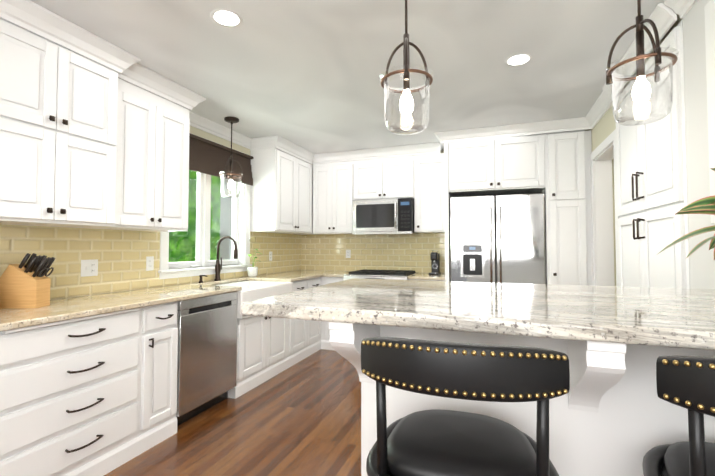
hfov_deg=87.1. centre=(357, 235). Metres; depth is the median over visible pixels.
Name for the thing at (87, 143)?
upper cabinet
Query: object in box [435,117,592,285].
tall cabinet
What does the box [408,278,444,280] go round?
base cabinet
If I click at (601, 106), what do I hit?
crown molding
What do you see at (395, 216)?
microwave
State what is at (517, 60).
recessed light
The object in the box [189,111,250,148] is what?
crown molding
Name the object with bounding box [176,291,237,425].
dishwasher
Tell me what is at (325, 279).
base cabinet
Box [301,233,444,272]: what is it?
backsplash
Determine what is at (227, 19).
recessed light
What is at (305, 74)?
ceiling
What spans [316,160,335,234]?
upper cabinet
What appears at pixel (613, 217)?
wall
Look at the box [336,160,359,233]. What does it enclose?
upper cabinet
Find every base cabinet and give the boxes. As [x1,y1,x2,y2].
[0,306,155,475]
[152,302,177,446]
[228,316,291,398]
[236,278,319,365]
[320,274,343,349]
[357,326,520,475]
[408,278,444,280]
[521,338,696,475]
[697,354,714,442]
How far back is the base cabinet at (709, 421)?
0.99 m
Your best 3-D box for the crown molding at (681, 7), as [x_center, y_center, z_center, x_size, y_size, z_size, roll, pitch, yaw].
[0.441,-1.205,-1.195,0.095,0.098,6.490,-1,-2,20]
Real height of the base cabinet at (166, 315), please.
0.882 m
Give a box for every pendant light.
[219,116,242,197]
[380,0,433,134]
[605,0,678,125]
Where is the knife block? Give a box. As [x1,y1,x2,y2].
[0,253,54,308]
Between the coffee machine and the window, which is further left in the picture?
the window
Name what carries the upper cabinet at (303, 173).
attached to the wall at (210, 137)
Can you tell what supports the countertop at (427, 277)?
on the base cabinet at (408, 278)
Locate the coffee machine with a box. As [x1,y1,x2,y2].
[429,250,440,274]
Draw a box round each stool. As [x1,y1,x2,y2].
[361,337,569,475]
[642,356,714,475]
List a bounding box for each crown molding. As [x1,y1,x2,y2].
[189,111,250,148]
[585,91,619,128]
[664,0,696,18]
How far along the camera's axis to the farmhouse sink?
3.55 m
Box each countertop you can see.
[0,283,241,333]
[240,270,335,281]
[241,278,714,353]
[336,271,350,277]
[408,274,444,280]
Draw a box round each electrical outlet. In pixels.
[81,259,97,276]
[146,256,153,270]
[346,250,350,257]
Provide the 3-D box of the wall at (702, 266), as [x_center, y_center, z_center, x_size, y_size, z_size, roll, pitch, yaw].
[1.098,0.009,-0.111,0.400,2.460,9.050,-1,-2,20]
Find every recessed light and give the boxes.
[210,9,242,27]
[505,53,531,66]
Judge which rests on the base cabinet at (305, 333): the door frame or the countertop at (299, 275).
the countertop at (299, 275)
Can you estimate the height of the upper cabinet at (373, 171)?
0.515 m
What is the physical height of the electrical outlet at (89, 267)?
0.114 m
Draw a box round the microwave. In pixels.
[352,198,417,234]
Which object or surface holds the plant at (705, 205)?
on the countertop at (652, 318)
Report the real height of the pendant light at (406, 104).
0.748 m
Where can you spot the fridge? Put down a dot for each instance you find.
(497, 239)
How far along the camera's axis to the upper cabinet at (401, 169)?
4.57 m
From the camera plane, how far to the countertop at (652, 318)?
1.08 m
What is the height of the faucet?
0.437 m
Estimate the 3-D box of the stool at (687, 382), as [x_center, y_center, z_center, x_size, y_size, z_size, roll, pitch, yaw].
[0.845,0.742,0.746,0.443,1.048,0.441,-1,-2,25]
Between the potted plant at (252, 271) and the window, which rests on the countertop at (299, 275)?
the potted plant at (252, 271)
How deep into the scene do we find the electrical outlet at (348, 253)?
5.14 m
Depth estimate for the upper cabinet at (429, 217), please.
4.45 m
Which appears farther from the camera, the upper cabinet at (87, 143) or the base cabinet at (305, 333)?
the base cabinet at (305, 333)
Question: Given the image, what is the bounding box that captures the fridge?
[450,193,545,283]
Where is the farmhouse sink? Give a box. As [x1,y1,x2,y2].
[216,280,292,318]
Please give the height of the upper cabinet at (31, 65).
1.088 m
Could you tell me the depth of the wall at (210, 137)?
3.83 m
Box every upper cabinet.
[0,0,63,226]
[60,24,135,229]
[116,64,167,231]
[164,80,195,231]
[250,136,295,233]
[292,145,319,234]
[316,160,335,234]
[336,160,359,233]
[360,156,387,199]
[388,152,415,199]
[414,152,444,232]
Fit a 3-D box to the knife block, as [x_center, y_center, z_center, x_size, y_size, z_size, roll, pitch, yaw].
[-1.821,0.246,2.058,0.272,0.294,0.100,0,-2,-4]
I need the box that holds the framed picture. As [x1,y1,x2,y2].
[704,0,714,223]
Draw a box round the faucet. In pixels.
[214,236,237,280]
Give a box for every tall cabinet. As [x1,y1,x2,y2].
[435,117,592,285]
[602,3,689,288]
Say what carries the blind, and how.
attached to the window
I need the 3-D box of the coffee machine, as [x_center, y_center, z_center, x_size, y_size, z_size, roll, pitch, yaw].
[0.942,0.329,4.575,0.114,0.286,0.250,-1,-2,20]
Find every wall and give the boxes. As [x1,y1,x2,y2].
[176,126,249,284]
[309,151,615,285]
[585,0,714,288]
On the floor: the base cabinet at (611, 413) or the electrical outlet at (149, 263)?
the base cabinet at (611, 413)
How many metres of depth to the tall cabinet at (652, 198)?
2.13 m
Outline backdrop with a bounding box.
[169,170,220,261]
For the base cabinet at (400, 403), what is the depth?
1.25 m
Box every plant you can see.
[247,249,260,276]
[658,168,714,259]
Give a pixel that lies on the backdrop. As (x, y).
(190, 232)
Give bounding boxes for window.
[158,135,251,278]
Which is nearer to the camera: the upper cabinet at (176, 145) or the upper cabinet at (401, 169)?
the upper cabinet at (176, 145)
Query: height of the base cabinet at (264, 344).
0.652 m
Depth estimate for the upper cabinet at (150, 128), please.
2.64 m
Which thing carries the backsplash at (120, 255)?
attached to the wall at (210, 137)
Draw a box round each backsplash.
[0,225,301,299]
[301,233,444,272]
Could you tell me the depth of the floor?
2.51 m
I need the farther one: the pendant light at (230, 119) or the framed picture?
the pendant light at (230, 119)
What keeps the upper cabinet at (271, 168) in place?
attached to the wall at (210, 137)
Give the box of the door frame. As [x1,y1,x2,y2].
[590,129,619,285]
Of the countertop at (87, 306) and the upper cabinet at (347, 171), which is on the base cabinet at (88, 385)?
the countertop at (87, 306)
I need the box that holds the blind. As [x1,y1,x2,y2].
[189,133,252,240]
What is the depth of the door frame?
3.47 m
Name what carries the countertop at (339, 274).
on the base cabinet at (305, 333)
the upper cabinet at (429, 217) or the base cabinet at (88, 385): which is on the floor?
the base cabinet at (88, 385)
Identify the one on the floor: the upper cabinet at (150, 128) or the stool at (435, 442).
the stool at (435, 442)
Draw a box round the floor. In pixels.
[104,349,360,475]
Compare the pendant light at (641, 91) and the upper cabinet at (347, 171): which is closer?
the pendant light at (641, 91)
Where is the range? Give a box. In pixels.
[343,269,418,280]
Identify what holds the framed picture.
attached to the wall at (702, 266)
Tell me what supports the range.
on the floor
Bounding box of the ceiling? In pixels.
[3,0,664,162]
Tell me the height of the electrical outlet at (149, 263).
0.114 m

